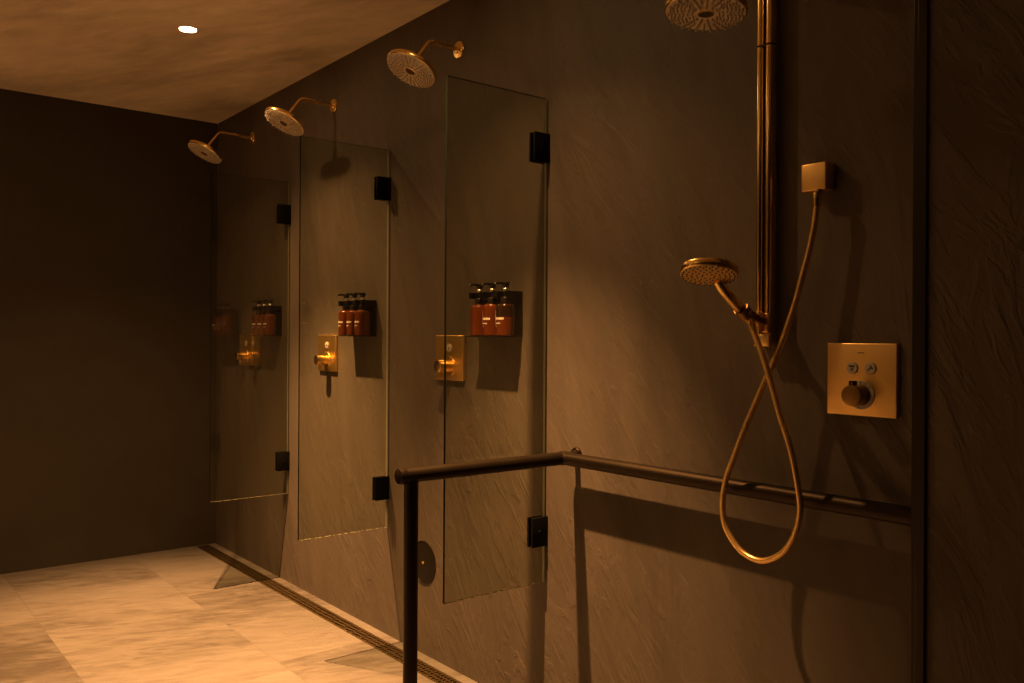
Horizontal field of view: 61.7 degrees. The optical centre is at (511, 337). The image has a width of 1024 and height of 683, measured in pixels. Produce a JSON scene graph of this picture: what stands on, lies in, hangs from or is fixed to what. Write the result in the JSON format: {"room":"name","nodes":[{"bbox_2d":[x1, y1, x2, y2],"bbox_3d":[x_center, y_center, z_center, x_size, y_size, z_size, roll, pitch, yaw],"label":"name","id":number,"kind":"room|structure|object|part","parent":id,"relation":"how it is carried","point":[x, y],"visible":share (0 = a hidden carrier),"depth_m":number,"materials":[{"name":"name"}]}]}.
{"room":"communal shower room","nodes":[
{"label":"communal shower room","id":0,"kind":"room"},
{"bbox_2d":[0,88,217,573],"bbox_3d":[-3.180,-0.036,4.115,3.500,2.525,0.120,0,0,-39],"label":"wall","id":1,"kind":"structure","parent":0,"point":[108,262],"depth_m":4.76,"materials":[{"name":"paint"}]},
{"bbox_2d":[0,0,448,123],"bbox_3d":[-0.992,-1.346,1.403,3.740,0.120,7.080,0,0,-39],"label":"ceiling","id":2,"kind":"structure","parent":0,"point":[126,54],"depth_m":3.77,"materials":[{"name":"brown paint"}]},
{"bbox_2d":[178,26,197,32],"bbox_3d":[-1.351,-1.287,3.578,0.080,0.002,0.080,0,0,-39],"label":"recessed light","id":3,"kind":"object","parent":2,"relation":"in","point":[188,29],"visible":1,"depth_m":3.58,"materials":[{"name":"white"}]},
{"bbox_2d":[0,543,476,682],"bbox_3d":[-1.007,1.299,1.403,3.740,0.120,7.080,0,0,-39],"label":"floor","id":4,"kind":"structure","parent":0,"point":[180,615],"depth_m":3.63,"materials":[{"name":"tile"}]},
{"bbox_2d":[196,544,461,682],"bbox_3d":[0.293,1.264,2.447,0.073,0.036,6.818,0,0,-39],"label":"linear drain","id":5,"kind":"object","parent":4,"relation":"in","point":[394,652],"visible":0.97,"depth_m":3.80,"materials":[{"name":"brown metal"}]},
{"bbox_2d":[215,0,913,682],"bbox_3d":[0.411,-0.015,2.537,0.120,2.525,7.080,0,0,-39],"label":"wall","id":6,"kind":"structure","parent":0,"point":[652,121],"depth_m":2.67,"materials":[{"name":"paint"}]},
{"bbox_2d":[188,131,254,163],"bbox_3d":[-1.569,-1.038,4.633,0.349,0.199,0.192,0,0,-39],"label":"shower","id":7,"kind":"object","parent":6,"relation":"attached to","point":[205,151],"visible":1,"depth_m":4.58,"materials":[{"name":"gold metal"}]},
{"bbox_3d":[-1.530,-1.070,4.664,0.250,0.092,0.015,0,0,-39],"label":"arm","id":8,"kind":"part","parent":7,"relation":"part of","materials":[{"name":"gold metal"}]},
{"bbox_2d":[234,335,253,365],"bbox_3d":[-1.502,0.067,4.765,0.069,0.169,0.182,0,0,-39],"label":"shower valve","id":9,"kind":"object","parent":6,"relation":"attached to","point":[245,355],"visible":0.95,"depth_m":4.75,"materials":[{"name":"gold metal"}]},
{"bbox_3d":[-1.505,0.098,4.757,0.055,0.047,0.047,0,0,-39],"label":"knob","id":10,"kind":"part","parent":9,"relation":"part of","materials":[{"name":"gold metal"}]},
{"bbox_2d":[209,173,290,501],"bbox_3d":[-1.287,-0.001,4.234,0.400,1.578,0.032,0,0,-39],"label":"glass panel","id":11,"kind":"object","parent":6,"relation":"attached to","point":[282,458],"visible":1,"depth_m":4.33,"materials":[{"name":"clear glass"}]},
{"bbox_2d":[250,306,281,335],"bbox_3d":[-1.287,-0.088,4.486,0.085,0.155,0.210,0,0,-39],"label":"bracket","id":12,"kind":"object","parent":6,"relation":"attached to","point":[277,310],"visible":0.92,"depth_m":4.44,"materials":[{"name":"black metal"}]},
{"bbox_2d":[250,300,260,334],"bbox_3d":[-1.340,-0.106,4.535,0.070,0.183,0.067,0,0,3],"label":"pump bottle","id":13,"kind":"object","parent":12,"relation":"on","point":[254,317],"visible":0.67,"depth_m":4.51,"materials":[{"name":"brown plastic"}]},
{"bbox_2d":[256,300,266,334],"bbox_3d":[-1.294,-0.106,4.478,0.070,0.183,0.067,0,0,3],"label":"pump bottle","id":14,"kind":"object","parent":12,"relation":"on","point":[260,316],"visible":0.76,"depth_m":4.45,"materials":[{"name":"brown plastic"}]},
{"bbox_2d":[250,335,280,335],"bbox_3d":[-1.289,-0.012,4.485,0.081,0.004,0.210,0,0,-39],"label":"tray","id":15,"kind":"object","parent":12,"relation":"on","point":[250,335],"depth_m":4.42,"materials":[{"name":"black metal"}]},
{"bbox_2d":[261,300,276,334],"bbox_3d":[-1.248,-0.106,4.421,0.070,0.183,0.067,0,0,3],"label":"pump bottle","id":16,"kind":"object","parent":12,"relation":"on","point":[269,319],"visible":0.99,"depth_m":4.39,"materials":[{"name":"brown plastic"}]},
{"bbox_3d":[-1.256,-0.088,4.511,0.006,0.155,0.210,0,0,-39],"label":"plate","id":17,"kind":"part","parent":12,"relation":"part of","materials":[{"name":"black metal"}]},
{"bbox_2d":[264,97,337,135],"bbox_3d":[-0.954,-1.012,3.882,0.330,0.199,0.192,0,0,-39],"label":"shower","id":18,"kind":"object","parent":6,"relation":"attached to","point":[285,121],"visible":1,"depth_m":3.83,"materials":[{"name":"gold metal"}]},
{"bbox_3d":[-0.915,-1.044,3.914,0.231,0.092,0.015,0,0,-39],"label":"arm","id":19,"kind":"part","parent":18,"relation":"part of","materials":[{"name":"gold metal"}]},
{"bbox_2d":[314,335,337,371],"bbox_3d":[-0.884,0.070,3.997,0.069,0.169,0.182,0,0,-39],"label":"shower valve","id":20,"kind":"object","parent":6,"relation":"attached to","point":[326,359],"visible":1,"depth_m":3.98,"materials":[{"name":"gold metal"}]},
{"bbox_3d":[-0.888,0.102,3.990,0.055,0.047,0.047,0,0,-39],"label":"knob","id":21,"kind":"part","parent":20,"relation":"part of","materials":[{"name":"gold metal"}]},
{"bbox_2d":[298,136,390,540],"bbox_3d":[-0.673,0.002,3.470,0.400,1.578,0.032,0,0,-39],"label":"glass panel","id":22,"kind":"object","parent":6,"relation":"attached to","point":[382,185],"visible":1,"depth_m":3.56,"materials":[{"name":"clear glass"}]},
{"bbox_2d":[336,300,376,336],"bbox_3d":[-0.678,-0.084,3.729,0.085,0.155,0.210,0,0,-39],"label":"bracket","id":23,"kind":"object","parent":6,"relation":"attached to","point":[371,304],"visible":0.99,"depth_m":3.68,"materials":[{"name":"black metal"}]},
{"bbox_2d":[336,294,349,334],"bbox_3d":[-0.731,-0.103,3.777,0.070,0.183,0.067,0,0,3],"label":"pump bottle","id":24,"kind":"object","parent":23,"relation":"on","point":[342,314],"visible":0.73,"depth_m":3.75,"materials":[{"name":"brown plastic"}]},
{"bbox_2d":[344,293,357,334],"bbox_3d":[-0.685,-0.103,3.720,0.070,0.183,0.067,0,0,3],"label":"pump bottle","id":25,"kind":"object","parent":23,"relation":"on","point":[350,316],"visible":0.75,"depth_m":3.69,"materials":[{"name":"brown plastic"}]},
{"bbox_2d":[336,335,374,336],"bbox_3d":[-0.680,-0.009,3.727,0.081,0.004,0.210,0,0,-39],"label":"tray","id":26,"kind":"object","parent":23,"relation":"on","point":[336,335],"depth_m":3.69,"materials":[{"name":"black metal"}]},
{"bbox_2d":[353,292,370,334],"bbox_3d":[-0.639,-0.102,3.663,0.070,0.183,0.067,0,0,3],"label":"pump bottle","id":27,"kind":"object","parent":23,"relation":"on","point":[362,325],"visible":0.97,"depth_m":3.64,"materials":[{"name":"brown plastic"}]},
{"bbox_3d":[-0.647,-0.084,3.753,0.006,0.155,0.210,0,0,-39],"label":"plate","id":28,"kind":"part","parent":23,"relation":"part of","materials":[{"name":"black metal"}]},
{"bbox_2d":[386,40,464,87],"bbox_3d":[-0.311,-1.008,3.110,0.297,0.199,0.192,0,0,-39],"label":"shower","id":29,"kind":"object","parent":6,"relation":"attached to","point":[409,66],"visible":1,"depth_m":3.06,"materials":[{"name":"gold metal"}]},
{"bbox_3d":[-0.272,-1.041,3.141,0.198,0.092,0.015,0,0,-39],"label":"arm","id":30,"kind":"part","parent":29,"relation":"part of","materials":[{"name":"gold metal"}]},
{"bbox_2d":[418,541,435,583],"bbox_3d":[-0.349,0.883,3.374,0.007,0.168,0.168,0,0,-39],"label":"access cover","id":31,"kind":"object","parent":6,"relation":"attached to","point":[426,560],"visible":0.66,"depth_m":3.36,"materials":[{"name":"brown metal"}]},
{"bbox_2d":[434,335,464,380],"bbox_3d":[-0.255,0.074,3.214,0.069,0.169,0.182,0,0,-39],"label":"shower valve","id":32,"kind":"object","parent":6,"relation":"attached to","point":[455,344],"visible":0.89,"depth_m":3.20,"materials":[{"name":"gold metal"}]},
{"bbox_3d":[-0.258,0.105,3.206,0.055,0.047,0.047,0,0,-39],"label":"knob","id":33,"kind":"part","parent":32,"relation":"part of","materials":[{"name":"gold metal"}]},
{"bbox_2d":[466,291,522,336],"bbox_3d":[-0.062,-0.081,2.962,0.085,0.155,0.210,0,0,-39],"label":"bracket","id":34,"kind":"object","parent":6,"relation":"attached to","point":[516,297],"visible":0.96,"depth_m":2.92,"materials":[{"name":"black metal"}]},
{"bbox_2d":[469,283,484,335],"bbox_3d":[-0.115,-0.100,3.011,0.070,0.183,0.067,0,0,3],"label":"pump bottle","id":35,"kind":"object","parent":34,"relation":"on","point":[476,310],"visible":0.79,"depth_m":2.98,"materials":[{"name":"brown plastic"}]},
{"bbox_2d":[481,282,496,335],"bbox_3d":[-0.069,-0.099,2.954,0.070,0.183,0.067,0,0,3],"label":"pump bottle","id":36,"kind":"object","parent":34,"relation":"on","point":[489,310],"visible":0.81,"depth_m":2.92,"materials":[{"name":"brown plastic"}]},
{"bbox_2d":[466,336,521,336],"bbox_3d":[-0.064,-0.005,2.961,0.081,0.004,0.210,0,0,-39],"label":"tray","id":37,"kind":"object","parent":34,"relation":"on","point":[466,336],"depth_m":2.90,"materials":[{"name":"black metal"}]},
{"bbox_3d":[-0.031,-0.081,2.987,0.006,0.155,0.210,0,0,-39],"label":"plate","id":38,"kind":"part","parent":34,"relation":"part of","materials":[{"name":"black metal"}]},
{"bbox_2d":[494,281,514,335],"bbox_3d":[-0.023,-0.099,2.897,0.070,0.183,0.067,0,0,3],"label":"pump bottle","id":39,"kind":"object","parent":34,"relation":"on","point":[505,310],"visible":0.94,"depth_m":2.87,"materials":[{"name":"brown plastic"}]},
{"bbox_2d":[443,75,549,603],"bbox_3d":[-0.043,0.006,2.687,0.400,1.578,0.032,0,0,-39],"label":"glass panel","id":40,"kind":"object","parent":6,"relation":"attached to","point":[539,142],"visible":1,"depth_m":2.78,"materials":[{"name":"clear glass"}]},
{"bbox_2d":[394,447,910,682],"bbox_3d":[0.283,0.795,2.072,0.653,0.904,1.168,0,0,-39],"label":"grab rail","id":41,"kind":"object","parent":6,"relation":"attached to","point":[410,478],"visible":0.99,"depth_m":2.30,"materials":[{"name":"brown metal"}]},
{"bbox_3d":[-0.274,0.810,2.316,0.039,0.859,0.039,0,0,-39],"label":"post","id":42,"kind":"part","parent":41,"relation":"part of","materials":[{"name":"brown metal"}]},
{"bbox_3d":[-0.067,0.372,2.481,0.580,0.041,0.041,0,0,-39],"label":"arm","id":43,"kind":"part","parent":41,"relation":"part of","materials":[{"name":"brown metal"}]},
{"bbox_2d":[664,0,778,345],"bbox_3d":[0.513,-0.513,2.025,0.367,1.065,0.188,0,0,-39],"label":"shower column","id":44,"kind":"structure","parent":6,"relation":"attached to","point":[710,15],"depth_m":2.11,"materials":[{"name":"gold metal"}]},
{"bbox_2d":[679,191,820,563],"bbox_3d":[0.536,0.098,1.998,0.287,0.877,0.239,0,0,-39],"label":"shower","id":45,"kind":"object","parent":44,"relation":"attached to","point":[718,272],"visible":0.98,"depth_m":2.00,"materials":[{"name":"gold metal"}]},
{"bbox_3d":[0.526,-0.087,2.033,0.144,0.110,0.027,0,0,-39],"label":"handle","id":46,"kind":"part","parent":45,"relation":"part of","materials":[{"name":"gold metal"}]},
{"bbox_3d":[0.593,-0.051,2.084,0.079,0.042,0.021,0,0,-42],"label":"holder arm","id":47,"kind":"part","parent":44,"relation":"part of","materials":[{"name":"gold metal"}]},
{"bbox_3d":[0.607,-0.039,2.105,0.025,0.056,0.025,0,0,-39],"label":"slider knob","id":48,"kind":"part","parent":44,"relation":"part of","materials":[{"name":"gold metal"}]},
{"bbox_3d":[0.629,-0.365,2.129,0.027,0.712,0.044,0,0,-39],"label":"rail","id":49,"kind":"part","parent":44,"relation":"part of","materials":[{"name":"gold metal"}]},
{"bbox_3d":[0.632,-0.868,2.129,0.027,0.283,0.044,0,0,-39],"label":"rail","id":50,"kind":"part","parent":44,"relation":"part of","materials":[{"name":"gold metal"}]},
{"bbox_2d":[802,161,834,193],"bbox_3d":[0.721,-0.374,2.022,0.046,0.073,0.065,0,0,-39],"label":"outlet","id":51,"kind":"object","parent":6,"relation":"attached to","point":[820,176],"visible":0.93,"depth_m":2.00,"materials":[{"name":"gold metal"}]},
{"bbox_2d":[827,343,898,418],"bbox_3d":[0.779,0.095,1.939,0.054,0.166,0.169,0,0,-39],"label":"shower control","id":52,"kind":"object","parent":6,"relation":"attached to","point":[863,378],"visible":1,"depth_m":1.93,"materials":[{"name":"gold metal"}]},
{"bbox_3d":[0.775,0.130,1.935,0.044,0.048,0.048,0,0,-39],"label":"knob","id":53,"kind":"part","parent":52,"relation":"part of","materials":[{"name":"gold metal"}]},
{"bbox_2d":[925,0,1023,682],"bbox_3d":[1.665,-0.008,0.786,0.120,2.525,2.538,0,0,-39],"label":"wall","id":54,"kind":"structure","parent":0,"point":[974,614],"depth_m":1.65,"materials":[{"name":"paint"}]},
{"bbox_2d":[910,0,928,682],"bbox_3d":[0.869,-0.013,1.770,0.126,2.525,0.030,0,0,-39],"label":"trim","id":55,"kind":"structure","parent":54,"relation":"attached to","point":[921,7],"depth_m":1.73,"materials":[{"name":"grey metal"}]}
]}

